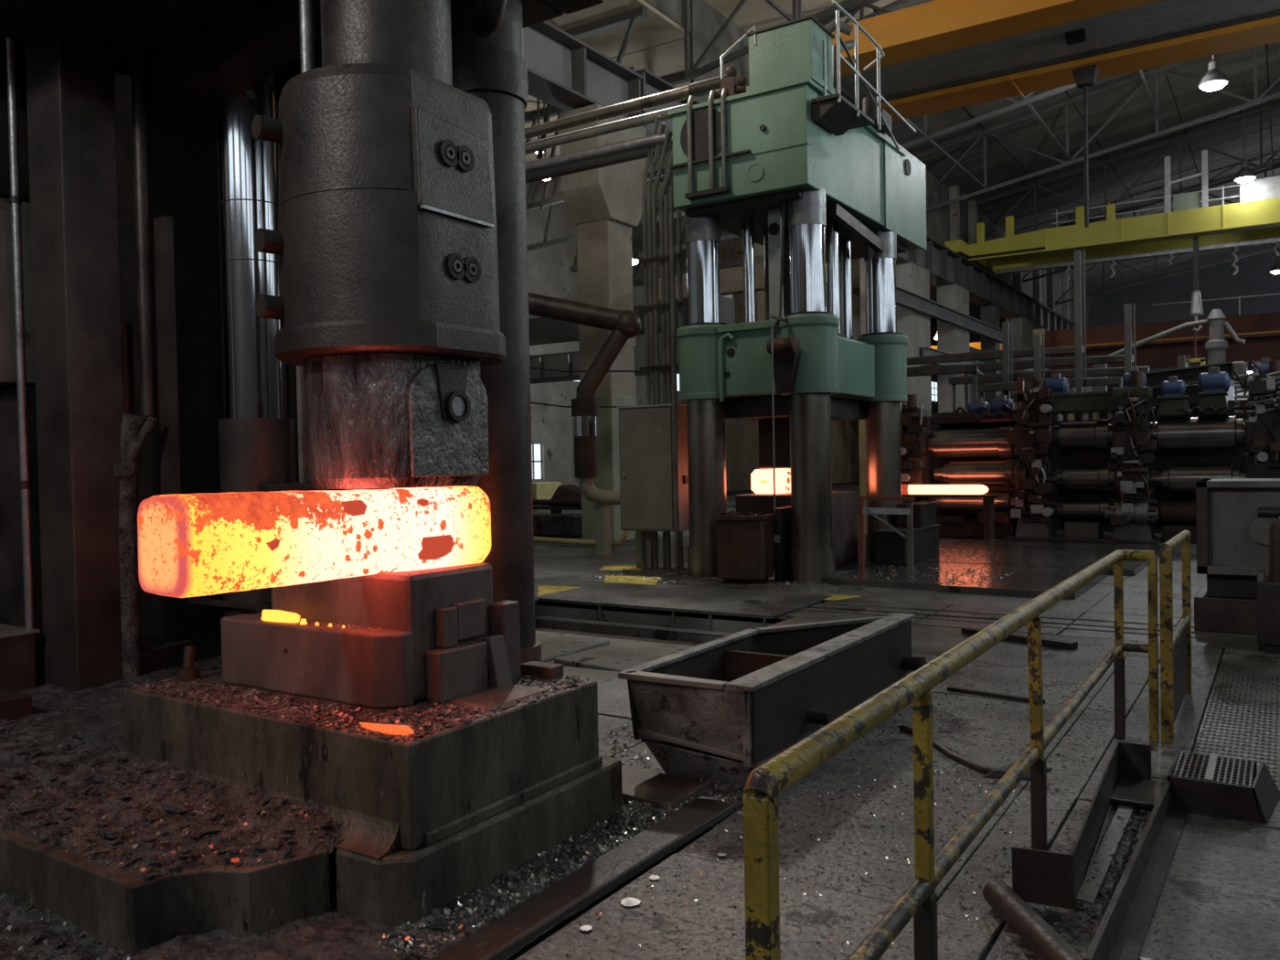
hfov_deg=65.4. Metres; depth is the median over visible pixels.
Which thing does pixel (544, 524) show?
machine
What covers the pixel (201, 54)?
press crosshead
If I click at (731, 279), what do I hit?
tie beam
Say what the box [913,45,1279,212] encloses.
roof truss
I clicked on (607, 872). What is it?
rail
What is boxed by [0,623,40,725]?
box
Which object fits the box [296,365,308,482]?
strip
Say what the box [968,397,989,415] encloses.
motor
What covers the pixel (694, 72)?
roof truss
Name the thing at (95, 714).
ground
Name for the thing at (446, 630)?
bar
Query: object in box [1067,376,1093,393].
concrete column
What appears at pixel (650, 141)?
pipe
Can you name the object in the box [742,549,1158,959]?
guard railing
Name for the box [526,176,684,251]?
truss
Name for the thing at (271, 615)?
scrap
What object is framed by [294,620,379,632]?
ember grit
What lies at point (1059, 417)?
nut
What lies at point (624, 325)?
duct
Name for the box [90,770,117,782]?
lump
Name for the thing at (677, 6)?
trim
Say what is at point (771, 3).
rod
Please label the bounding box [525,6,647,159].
truss
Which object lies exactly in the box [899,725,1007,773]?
hose
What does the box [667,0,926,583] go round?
press
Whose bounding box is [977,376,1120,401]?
cable tray
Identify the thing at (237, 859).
flake
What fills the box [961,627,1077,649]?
bar
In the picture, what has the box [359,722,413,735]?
flake
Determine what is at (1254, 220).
crane
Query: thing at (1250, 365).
lamp
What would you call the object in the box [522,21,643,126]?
girder
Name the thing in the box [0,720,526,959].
ground
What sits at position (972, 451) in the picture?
rollers
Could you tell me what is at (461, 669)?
wedge
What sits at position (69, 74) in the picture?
frame post
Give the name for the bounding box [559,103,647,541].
concrete column
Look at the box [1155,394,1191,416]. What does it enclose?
box
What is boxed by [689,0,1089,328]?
wall
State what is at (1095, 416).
nut
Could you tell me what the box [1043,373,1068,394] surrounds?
motor
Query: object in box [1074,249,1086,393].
post
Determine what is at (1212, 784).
step tread
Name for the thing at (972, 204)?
wall post
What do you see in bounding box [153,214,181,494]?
plate
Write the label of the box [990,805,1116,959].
floor grit
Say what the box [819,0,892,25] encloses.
roof truss
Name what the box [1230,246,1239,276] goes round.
chain
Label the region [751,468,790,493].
block
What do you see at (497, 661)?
wedge
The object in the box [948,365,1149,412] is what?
cable tray
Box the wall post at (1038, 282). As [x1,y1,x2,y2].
[1033,269,1041,302]
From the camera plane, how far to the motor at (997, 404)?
19.73 m
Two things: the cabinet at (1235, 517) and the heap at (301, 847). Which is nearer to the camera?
the heap at (301, 847)
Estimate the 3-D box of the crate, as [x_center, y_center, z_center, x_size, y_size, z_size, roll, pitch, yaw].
[-3.868,0.567,35.539,1.600,0.950,1.440,0,1,33]
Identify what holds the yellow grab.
hanging from the hook
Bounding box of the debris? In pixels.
[366,775,743,959]
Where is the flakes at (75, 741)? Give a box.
[0,725,86,794]
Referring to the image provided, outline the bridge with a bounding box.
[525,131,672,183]
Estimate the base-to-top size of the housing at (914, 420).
2.900 m
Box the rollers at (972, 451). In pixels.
[926,414,1019,538]
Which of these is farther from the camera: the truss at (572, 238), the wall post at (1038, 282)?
the wall post at (1038, 282)
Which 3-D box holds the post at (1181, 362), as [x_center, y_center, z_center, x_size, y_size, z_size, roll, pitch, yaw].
[11.774,-0.840,21.550,0.230,3.700,0.140,0,1,33]
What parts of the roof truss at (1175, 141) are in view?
web post, web post, web post, web post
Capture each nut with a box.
[1056,414,1063,421]
[1066,413,1075,421]
[1081,412,1089,420]
[1091,412,1099,420]
[1107,411,1115,419]
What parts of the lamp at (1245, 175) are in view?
lamp shade, rod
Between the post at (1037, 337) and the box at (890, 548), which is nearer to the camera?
the box at (890, 548)
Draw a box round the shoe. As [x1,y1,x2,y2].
[772,506,791,581]
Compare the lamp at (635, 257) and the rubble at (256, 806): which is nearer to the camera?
the rubble at (256, 806)
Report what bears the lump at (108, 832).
on the heap at (301, 847)
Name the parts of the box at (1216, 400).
case lid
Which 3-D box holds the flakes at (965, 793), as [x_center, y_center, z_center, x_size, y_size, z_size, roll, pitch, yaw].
[0.530,1.568,3.582,1.279,0.017,3.905,0,1,33]
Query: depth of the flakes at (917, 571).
13.06 m
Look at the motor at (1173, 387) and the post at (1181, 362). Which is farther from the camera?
the post at (1181, 362)
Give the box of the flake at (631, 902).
[620,897,640,907]
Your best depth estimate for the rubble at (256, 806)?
3.89 m
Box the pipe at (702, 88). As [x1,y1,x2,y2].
[524,74,727,152]
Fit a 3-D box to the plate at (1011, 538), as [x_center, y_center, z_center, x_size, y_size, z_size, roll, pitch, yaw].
[8.109,1.112,18.355,2.600,0.060,0.450,0,1,33]
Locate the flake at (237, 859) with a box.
[230,856,239,862]
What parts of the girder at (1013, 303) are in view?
web panel, web panel, web panel, web panel, web panel, web panel, web panel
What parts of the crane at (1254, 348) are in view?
girder rail, handrail, handrail post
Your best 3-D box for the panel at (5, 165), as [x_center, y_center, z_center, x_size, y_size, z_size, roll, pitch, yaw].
[-4.298,-2.795,6.577,0.860,2.000,0.500,0,1,33]
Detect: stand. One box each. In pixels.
[858,496,914,578]
[1150,413,1247,543]
[1256,516,1279,654]
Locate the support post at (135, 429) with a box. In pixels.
[114,411,157,679]
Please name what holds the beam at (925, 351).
attached to the concrete column at (910, 276)
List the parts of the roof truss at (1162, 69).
web post, web post, web post, web post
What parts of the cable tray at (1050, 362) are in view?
post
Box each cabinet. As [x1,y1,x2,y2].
[616,403,689,571]
[1194,478,1279,634]
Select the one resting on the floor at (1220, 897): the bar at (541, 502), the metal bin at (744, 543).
the metal bin at (744, 543)
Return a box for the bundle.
[638,115,684,405]
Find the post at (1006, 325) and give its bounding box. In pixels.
[1002,321,1013,400]
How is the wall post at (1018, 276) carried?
attached to the wall at (706, 21)
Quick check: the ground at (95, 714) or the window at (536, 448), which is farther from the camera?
the window at (536, 448)
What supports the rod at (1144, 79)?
attached to the roof truss
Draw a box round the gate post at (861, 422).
[858,419,866,542]
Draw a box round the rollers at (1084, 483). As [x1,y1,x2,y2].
[1049,417,1117,538]
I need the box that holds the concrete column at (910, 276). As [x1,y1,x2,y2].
[896,262,931,408]
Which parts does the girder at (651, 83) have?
crane rail, web panel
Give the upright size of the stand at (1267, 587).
1.129 m
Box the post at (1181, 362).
[1177,354,1190,385]
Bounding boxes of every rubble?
[0,719,102,789]
[0,756,330,878]
[0,895,143,959]
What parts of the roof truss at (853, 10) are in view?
web post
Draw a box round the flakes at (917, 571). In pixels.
[832,565,1015,584]
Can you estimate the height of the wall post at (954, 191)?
3.250 m
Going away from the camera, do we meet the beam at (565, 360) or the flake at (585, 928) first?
the flake at (585, 928)
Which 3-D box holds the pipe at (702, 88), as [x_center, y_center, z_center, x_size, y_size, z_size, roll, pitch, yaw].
[-1.117,-5.429,15.415,5.800,0.355,0.325,0,1,33]
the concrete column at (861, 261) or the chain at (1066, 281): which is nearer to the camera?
the concrete column at (861, 261)
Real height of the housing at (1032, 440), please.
3.130 m
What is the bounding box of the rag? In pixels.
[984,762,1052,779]
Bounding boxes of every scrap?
[261,609,300,622]
[299,618,307,624]
[1138,957,1151,959]
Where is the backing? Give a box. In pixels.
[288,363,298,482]
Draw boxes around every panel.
[0,35,30,202]
[0,197,35,389]
[0,386,43,651]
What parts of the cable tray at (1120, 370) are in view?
post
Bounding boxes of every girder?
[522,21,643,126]
[528,286,735,345]
[629,65,702,160]
[896,234,997,306]
[995,277,1093,348]
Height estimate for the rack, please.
0.694 m
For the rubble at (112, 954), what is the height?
0.302 m
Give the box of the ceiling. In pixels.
[704,0,1279,294]
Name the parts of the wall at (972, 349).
panel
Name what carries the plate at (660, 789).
on the floor at (1220, 897)
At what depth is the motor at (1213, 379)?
17.62 m
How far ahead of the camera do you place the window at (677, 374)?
47.17 m
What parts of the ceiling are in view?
roof panel, roof panel, roof panel, roof panel, roof panel, roof panel, roof panel, roof panel, roof panel, roof panel, roof panel, roof panel, roof panel, roof panel, roof panel, roof panel, roof panel, roof panel, roof panel, roof panel, roof panel, roof panel, roof panel, roof panel, roof panel, roof panel, roof panel, roof panel, roof panel, roof panel, roof panel, roof panel, roof panel, roof panel, roof panel, roof panel, roof panel, roof panel, roof panel, roof panel, roof panel, roof panel, roof panel, roof panel, roof panel, roof panel, roof panel, roof panel, roof panel, roof panel, roof panel, roof panel, roof panel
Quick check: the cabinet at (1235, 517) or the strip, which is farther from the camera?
the cabinet at (1235, 517)
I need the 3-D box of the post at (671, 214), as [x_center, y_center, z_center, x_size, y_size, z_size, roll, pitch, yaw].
[0.496,-1.236,14.367,0.067,5.200,0.070,0,1,33]
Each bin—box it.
[618,612,926,789]
[714,513,774,584]
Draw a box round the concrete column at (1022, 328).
[1006,317,1033,409]
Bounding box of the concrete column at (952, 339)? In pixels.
[936,284,970,412]
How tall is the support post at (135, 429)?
2.023 m
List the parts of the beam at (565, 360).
panel, panel, panel, panel, panel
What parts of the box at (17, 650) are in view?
box lid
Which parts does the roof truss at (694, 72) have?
web post, web post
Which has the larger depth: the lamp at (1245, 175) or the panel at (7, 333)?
the lamp at (1245, 175)
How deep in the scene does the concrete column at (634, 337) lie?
41.55 m
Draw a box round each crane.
[797,0,1279,227]
[930,318,1006,350]
[944,149,1279,275]
[1045,292,1279,369]
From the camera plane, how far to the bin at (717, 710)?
5.24 m
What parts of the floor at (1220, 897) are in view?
plate, plate, plate, plate, plate, plate, plate, plate, plate, plate, plate, plate, plate, plate, plate, plate, plate, plate, plate, plate, plate, plate, plate, plate, plate, plate, plate, plate, plate, plate, apron plate, plate, plate, plate, plate, plate, plate, apron plate, plate, plate, apron plate, plate, plate, plate, plate, plate, plate, apron plate, plate, plate, plate, plate, plate, plate, plate, plate, plate, plate, plate, plate, plate, plate, plate, plate, plate, plate, chequer plate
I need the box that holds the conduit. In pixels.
[5,37,36,677]
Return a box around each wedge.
[426,640,488,703]
[483,634,512,687]
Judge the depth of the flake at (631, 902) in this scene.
3.70 m
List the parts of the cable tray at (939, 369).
post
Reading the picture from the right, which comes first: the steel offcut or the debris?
the steel offcut
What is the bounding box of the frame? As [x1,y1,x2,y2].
[928,399,1248,533]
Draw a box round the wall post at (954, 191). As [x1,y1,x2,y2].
[949,185,959,240]
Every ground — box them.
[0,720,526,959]
[15,634,222,750]
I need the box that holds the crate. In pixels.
[532,481,561,510]
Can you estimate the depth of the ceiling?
41.00 m
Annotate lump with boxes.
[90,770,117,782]
[99,827,125,838]
[161,800,187,812]
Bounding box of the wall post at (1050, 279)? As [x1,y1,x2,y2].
[1046,268,1054,310]
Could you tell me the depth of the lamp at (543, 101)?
28.88 m
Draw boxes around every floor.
[507,480,1279,959]
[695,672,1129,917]
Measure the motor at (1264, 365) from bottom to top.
0.370 m
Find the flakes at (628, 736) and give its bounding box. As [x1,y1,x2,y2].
[598,720,705,809]
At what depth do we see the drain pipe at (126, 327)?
6.41 m
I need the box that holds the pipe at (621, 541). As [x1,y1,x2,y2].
[533,530,629,546]
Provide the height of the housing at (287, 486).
1.550 m
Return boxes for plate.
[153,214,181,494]
[621,765,712,810]
[1003,535,1161,544]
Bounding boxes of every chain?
[1064,266,1071,283]
[1108,260,1116,277]
[1166,254,1174,265]
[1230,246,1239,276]
[1271,241,1279,255]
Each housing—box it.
[188,482,438,610]
[900,394,931,501]
[1005,376,1056,537]
[1106,371,1157,539]
[1233,360,1279,478]
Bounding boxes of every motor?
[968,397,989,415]
[990,394,1013,415]
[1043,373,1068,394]
[1122,368,1146,387]
[1160,375,1185,395]
[1197,366,1230,392]
[1252,357,1270,377]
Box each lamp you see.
[535,98,543,153]
[543,101,551,181]
[631,243,640,265]
[1198,54,1228,91]
[1233,80,1256,182]
[1247,362,1252,373]
[1269,246,1279,274]
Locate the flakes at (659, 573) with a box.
[579,566,864,594]
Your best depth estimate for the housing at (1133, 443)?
18.00 m
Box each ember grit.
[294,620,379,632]
[345,726,418,741]
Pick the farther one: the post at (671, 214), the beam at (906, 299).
the beam at (906, 299)
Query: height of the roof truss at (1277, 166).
6.301 m
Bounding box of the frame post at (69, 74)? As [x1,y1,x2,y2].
[24,25,124,741]
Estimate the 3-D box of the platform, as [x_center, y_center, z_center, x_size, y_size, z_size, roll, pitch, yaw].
[0.472,1.531,11.960,3.250,0.262,1.690,0,1,33]
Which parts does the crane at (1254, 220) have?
buffer post, buffer post, handrail post, buffer post, buffer post, rail, handrail, handrail, gantry post, gantry post, handrail post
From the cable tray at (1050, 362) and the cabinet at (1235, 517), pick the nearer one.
the cabinet at (1235, 517)
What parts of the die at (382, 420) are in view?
keeper plate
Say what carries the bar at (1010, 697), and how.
on the floor at (1220, 897)
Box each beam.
[529,341,679,383]
[658,262,827,302]
[896,285,1002,343]
[919,346,984,374]
[1045,391,1116,413]
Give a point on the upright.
(1019, 380)
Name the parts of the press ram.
neck rod, panel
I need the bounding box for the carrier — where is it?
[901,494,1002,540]
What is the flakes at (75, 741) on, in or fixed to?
on the ground at (332, 935)
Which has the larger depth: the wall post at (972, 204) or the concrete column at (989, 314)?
the concrete column at (989, 314)
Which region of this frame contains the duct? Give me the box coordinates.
[528,292,640,555]
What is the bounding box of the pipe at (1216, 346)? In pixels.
[1093,309,1245,392]
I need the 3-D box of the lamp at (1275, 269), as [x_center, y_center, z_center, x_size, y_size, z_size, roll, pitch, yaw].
[25.549,-8.921,39.902,0.571,1.318,0.571,0,1,33]
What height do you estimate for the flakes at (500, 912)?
0.028 m
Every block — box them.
[220,613,414,708]
[490,600,521,681]
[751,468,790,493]
[896,501,936,527]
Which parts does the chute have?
plate, plate, plate, cross plate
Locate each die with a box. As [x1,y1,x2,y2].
[271,562,492,701]
[303,352,488,489]
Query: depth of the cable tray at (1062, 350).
27.75 m
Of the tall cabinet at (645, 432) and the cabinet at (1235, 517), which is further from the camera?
the tall cabinet at (645, 432)
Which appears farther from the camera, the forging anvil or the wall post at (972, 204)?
the wall post at (972, 204)
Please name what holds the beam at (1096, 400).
attached to the housing at (1032, 440)
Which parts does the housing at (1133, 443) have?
tie rod, housing post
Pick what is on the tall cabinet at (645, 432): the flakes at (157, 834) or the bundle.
the bundle
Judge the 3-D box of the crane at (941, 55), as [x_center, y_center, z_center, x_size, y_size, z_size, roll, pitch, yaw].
[11.017,-8.789,14.259,18.950,8.701,3.670,0,1,33]
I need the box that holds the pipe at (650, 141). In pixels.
[525,132,672,173]
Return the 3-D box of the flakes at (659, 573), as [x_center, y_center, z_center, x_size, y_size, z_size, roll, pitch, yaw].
[1.233,1.353,13.655,4.042,0.040,1.648,0,1,33]
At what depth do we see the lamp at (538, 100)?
28.48 m
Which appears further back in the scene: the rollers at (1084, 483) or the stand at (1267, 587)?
the rollers at (1084, 483)
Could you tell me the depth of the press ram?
4.15 m
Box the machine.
[533,512,582,536]
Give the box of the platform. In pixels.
[534,582,831,636]
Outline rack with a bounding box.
[1233,371,1279,413]
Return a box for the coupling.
[1104,502,1158,524]
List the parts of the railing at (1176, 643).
post, rail, infill panel, rail, post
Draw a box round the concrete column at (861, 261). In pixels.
[859,257,865,335]
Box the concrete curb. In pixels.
[0,816,330,953]
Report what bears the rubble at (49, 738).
on the ground at (332, 935)
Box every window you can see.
[531,443,542,479]
[676,373,679,391]
[930,380,938,402]
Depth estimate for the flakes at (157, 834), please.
3.87 m
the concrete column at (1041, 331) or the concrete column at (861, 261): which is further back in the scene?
the concrete column at (1041, 331)
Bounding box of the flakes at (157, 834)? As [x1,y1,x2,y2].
[0,754,336,871]
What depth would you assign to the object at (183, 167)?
8.76 m
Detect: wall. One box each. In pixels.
[451,182,938,491]
[524,0,1003,323]
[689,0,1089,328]
[936,247,1279,400]
[969,346,1002,402]
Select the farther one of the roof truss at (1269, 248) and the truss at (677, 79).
the roof truss at (1269, 248)
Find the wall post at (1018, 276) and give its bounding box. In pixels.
[1013,272,1022,291]
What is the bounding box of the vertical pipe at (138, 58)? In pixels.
[130,50,156,415]
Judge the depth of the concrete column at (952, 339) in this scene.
41.74 m
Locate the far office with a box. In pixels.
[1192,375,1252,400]
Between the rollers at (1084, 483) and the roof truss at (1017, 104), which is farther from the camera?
the roof truss at (1017, 104)
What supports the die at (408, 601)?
on the forging anvil
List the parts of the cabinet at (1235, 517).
frame, frame, frame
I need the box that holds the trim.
[658,0,691,23]
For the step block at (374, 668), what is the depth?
4.29 m
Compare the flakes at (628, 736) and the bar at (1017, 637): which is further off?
the bar at (1017, 637)
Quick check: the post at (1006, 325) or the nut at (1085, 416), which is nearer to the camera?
the nut at (1085, 416)
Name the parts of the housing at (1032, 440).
tie rod, housing post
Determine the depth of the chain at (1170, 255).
41.38 m
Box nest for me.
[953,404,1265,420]
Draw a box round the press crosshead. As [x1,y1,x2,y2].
[0,0,604,134]
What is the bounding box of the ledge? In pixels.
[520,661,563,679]
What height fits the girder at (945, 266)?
1.470 m
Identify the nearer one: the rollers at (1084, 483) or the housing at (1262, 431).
the housing at (1262, 431)
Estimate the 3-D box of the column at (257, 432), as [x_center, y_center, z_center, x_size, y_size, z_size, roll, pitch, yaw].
[-2.531,-0.558,6.574,0.470,4.260,0.470,0,1,33]
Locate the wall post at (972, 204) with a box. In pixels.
[968,199,977,244]
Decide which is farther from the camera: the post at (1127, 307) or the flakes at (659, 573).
the post at (1127, 307)
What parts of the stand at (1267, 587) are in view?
lever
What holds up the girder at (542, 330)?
on the concrete column
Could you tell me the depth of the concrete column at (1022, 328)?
52.11 m
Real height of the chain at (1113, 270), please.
0.782 m
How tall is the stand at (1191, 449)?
2.300 m
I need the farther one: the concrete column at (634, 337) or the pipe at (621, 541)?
the concrete column at (634, 337)
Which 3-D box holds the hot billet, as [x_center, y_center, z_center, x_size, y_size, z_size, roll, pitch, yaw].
[-1.236,0.220,4.077,0.308,0.390,1.507,0,1,36]
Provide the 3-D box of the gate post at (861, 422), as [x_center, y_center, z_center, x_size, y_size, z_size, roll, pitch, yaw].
[4.350,-0.104,19.326,0.150,2.600,0.150,0,1,33]
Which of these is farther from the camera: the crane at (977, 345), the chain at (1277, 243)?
the crane at (977, 345)
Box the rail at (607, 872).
[430,794,734,959]
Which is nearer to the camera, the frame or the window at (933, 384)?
the frame
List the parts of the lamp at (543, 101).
rod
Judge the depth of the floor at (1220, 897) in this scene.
5.44 m
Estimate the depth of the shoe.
13.37 m
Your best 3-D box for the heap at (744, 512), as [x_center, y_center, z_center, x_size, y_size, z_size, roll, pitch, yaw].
[1.388,0.445,13.326,0.633,0.085,0.433,0,1,33]
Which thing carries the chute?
on the floor at (1220, 897)
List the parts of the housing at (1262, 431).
tie rod, housing post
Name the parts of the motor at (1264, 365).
motor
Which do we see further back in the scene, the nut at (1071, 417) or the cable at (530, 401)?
the cable at (530, 401)
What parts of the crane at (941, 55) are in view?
walkway plate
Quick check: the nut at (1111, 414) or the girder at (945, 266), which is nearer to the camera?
the nut at (1111, 414)
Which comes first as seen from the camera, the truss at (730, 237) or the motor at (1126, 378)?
the motor at (1126, 378)
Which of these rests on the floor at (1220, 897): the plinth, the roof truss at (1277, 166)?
the plinth
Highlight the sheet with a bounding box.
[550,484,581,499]
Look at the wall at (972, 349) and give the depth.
46.11 m
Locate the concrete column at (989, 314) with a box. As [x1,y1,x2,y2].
[980,304,1000,409]
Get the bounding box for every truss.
[524,72,690,211]
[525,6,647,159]
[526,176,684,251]
[571,176,741,272]
[632,205,742,284]
[683,0,864,80]
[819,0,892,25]
[900,78,1098,149]
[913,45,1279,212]
[976,104,1279,238]
[1022,164,1279,283]
[1054,243,1279,305]
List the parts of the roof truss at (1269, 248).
web post, web post, web post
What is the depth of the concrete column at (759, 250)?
27.50 m
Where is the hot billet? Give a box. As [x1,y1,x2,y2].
[137,486,490,597]
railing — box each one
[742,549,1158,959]
[1159,529,1191,744]
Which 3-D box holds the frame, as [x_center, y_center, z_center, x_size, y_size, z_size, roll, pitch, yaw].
[9.541,-0.228,20.574,7.600,2.600,0.100,0,1,33]
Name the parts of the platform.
deck plate, deck plate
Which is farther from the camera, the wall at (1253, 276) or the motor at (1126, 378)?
the wall at (1253, 276)
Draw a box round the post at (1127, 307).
[1124,303,1135,373]
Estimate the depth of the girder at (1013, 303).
54.06 m
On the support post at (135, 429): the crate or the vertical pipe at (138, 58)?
the vertical pipe at (138, 58)
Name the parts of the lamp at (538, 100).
rod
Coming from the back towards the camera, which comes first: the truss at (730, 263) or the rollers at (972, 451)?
the truss at (730, 263)
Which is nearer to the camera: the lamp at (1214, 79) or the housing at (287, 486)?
the housing at (287, 486)
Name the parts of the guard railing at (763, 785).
post, post, rail, rail, post, post, post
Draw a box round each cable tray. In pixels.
[901,345,1083,405]
[906,364,981,402]
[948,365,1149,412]
[964,354,1133,411]
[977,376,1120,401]
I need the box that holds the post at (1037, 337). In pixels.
[1034,333,1045,379]
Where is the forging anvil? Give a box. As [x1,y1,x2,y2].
[91,668,622,926]
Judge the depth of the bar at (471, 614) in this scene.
4.42 m
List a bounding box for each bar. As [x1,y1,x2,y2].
[435,606,458,648]
[450,598,486,640]
[533,499,581,505]
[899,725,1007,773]
[901,484,988,494]
[947,685,1045,703]
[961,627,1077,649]
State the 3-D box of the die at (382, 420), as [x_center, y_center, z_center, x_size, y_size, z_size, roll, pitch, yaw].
[-1.101,-0.254,4.544,0.718,0.565,0.785,0,1,33]
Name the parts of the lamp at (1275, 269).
lamp shade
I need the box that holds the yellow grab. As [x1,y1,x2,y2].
[1184,357,1205,385]
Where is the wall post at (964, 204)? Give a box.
[959,192,968,244]
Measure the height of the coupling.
0.400 m
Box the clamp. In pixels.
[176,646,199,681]
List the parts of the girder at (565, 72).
web panel, web panel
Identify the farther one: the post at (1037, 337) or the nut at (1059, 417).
the post at (1037, 337)
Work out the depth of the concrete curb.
3.49 m
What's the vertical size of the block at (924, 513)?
0.342 m
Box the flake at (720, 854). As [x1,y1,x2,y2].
[716,852,726,856]
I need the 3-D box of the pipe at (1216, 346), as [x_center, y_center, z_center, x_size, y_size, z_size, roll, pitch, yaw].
[14.073,-1.781,26.587,3.571,5.300,0.520,0,1,33]
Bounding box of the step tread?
[1167,750,1279,823]
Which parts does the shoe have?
white plate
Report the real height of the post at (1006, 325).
5.000 m
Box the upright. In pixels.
[981,377,1023,426]
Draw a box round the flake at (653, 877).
[648,874,659,880]
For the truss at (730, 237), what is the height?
3.080 m
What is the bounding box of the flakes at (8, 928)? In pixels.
[0,896,152,959]
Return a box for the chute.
[1011,740,1188,959]
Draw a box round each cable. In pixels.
[530,366,679,372]
[530,401,686,407]
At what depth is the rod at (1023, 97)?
32.47 m
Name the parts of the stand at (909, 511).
leg, leg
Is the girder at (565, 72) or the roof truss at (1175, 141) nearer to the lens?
the girder at (565, 72)
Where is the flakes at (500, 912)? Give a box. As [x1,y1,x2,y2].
[361,774,744,959]
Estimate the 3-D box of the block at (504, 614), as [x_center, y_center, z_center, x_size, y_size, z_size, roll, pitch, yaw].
[-0.622,0.745,4.604,0.085,0.363,0.115,0,1,33]
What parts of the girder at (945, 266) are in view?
web panel, web panel, web panel, web panel, web panel, web panel, web panel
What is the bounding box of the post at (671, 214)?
[668,212,680,574]
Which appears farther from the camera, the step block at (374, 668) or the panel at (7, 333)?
the panel at (7, 333)
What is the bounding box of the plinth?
[0,687,32,725]
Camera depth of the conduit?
6.17 m
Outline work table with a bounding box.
[533,504,581,512]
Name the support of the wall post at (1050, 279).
attached to the wall at (706, 21)
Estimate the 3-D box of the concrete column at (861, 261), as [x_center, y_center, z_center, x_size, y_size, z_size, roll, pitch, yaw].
[8.199,-3.546,34.518,0.830,8.750,0.930,0,1,33]
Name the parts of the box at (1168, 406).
case lid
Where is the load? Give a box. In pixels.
[1144,361,1247,405]
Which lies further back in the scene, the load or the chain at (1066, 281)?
the chain at (1066, 281)
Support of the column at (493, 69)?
on the floor at (1220, 897)
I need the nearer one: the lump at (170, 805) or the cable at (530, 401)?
the lump at (170, 805)
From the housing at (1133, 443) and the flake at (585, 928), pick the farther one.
the housing at (1133, 443)
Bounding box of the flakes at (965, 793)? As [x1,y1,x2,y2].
[522,758,1069,959]
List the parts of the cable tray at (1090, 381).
post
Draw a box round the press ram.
[251,0,506,367]
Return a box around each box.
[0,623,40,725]
[873,523,940,565]
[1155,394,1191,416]
[1195,391,1229,415]
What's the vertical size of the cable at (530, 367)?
0.381 m
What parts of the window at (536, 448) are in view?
pane, pane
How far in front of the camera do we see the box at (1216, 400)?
17.52 m
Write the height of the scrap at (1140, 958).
0.006 m
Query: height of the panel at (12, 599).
1.700 m
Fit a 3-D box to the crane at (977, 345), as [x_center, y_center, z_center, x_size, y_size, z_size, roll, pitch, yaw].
[18.164,-9.464,57.916,6.500,5.500,1.600,0,1,33]
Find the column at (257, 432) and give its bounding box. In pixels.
[214,70,296,617]
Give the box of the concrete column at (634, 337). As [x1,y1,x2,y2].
[632,284,637,405]
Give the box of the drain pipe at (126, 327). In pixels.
[121,322,142,668]
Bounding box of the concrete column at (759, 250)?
[754,242,772,469]
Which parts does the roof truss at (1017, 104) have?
web post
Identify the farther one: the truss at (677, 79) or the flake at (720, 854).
the truss at (677, 79)
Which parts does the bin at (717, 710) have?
corner post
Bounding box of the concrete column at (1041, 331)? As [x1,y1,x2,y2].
[1033,328,1054,371]
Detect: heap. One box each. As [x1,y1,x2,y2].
[0,746,341,881]
[717,510,766,515]
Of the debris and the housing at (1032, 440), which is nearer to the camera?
the debris
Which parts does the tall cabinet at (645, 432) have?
support plate, cabinet door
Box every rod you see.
[764,0,986,189]
[1019,94,1071,160]
[1139,69,1164,130]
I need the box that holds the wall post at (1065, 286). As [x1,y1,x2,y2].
[1062,274,1068,319]
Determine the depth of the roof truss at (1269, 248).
60.51 m
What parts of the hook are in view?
sling chain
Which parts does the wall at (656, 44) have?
roof panel, roof panel, roof panel, roof panel, roof panel, roof panel, roof panel, roof panel, roof panel, roof panel, roof panel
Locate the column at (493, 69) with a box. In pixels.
[450,0,541,664]
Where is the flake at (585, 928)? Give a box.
[579,925,591,931]
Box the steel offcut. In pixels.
[982,878,1084,959]
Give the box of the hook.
[1190,236,1203,358]

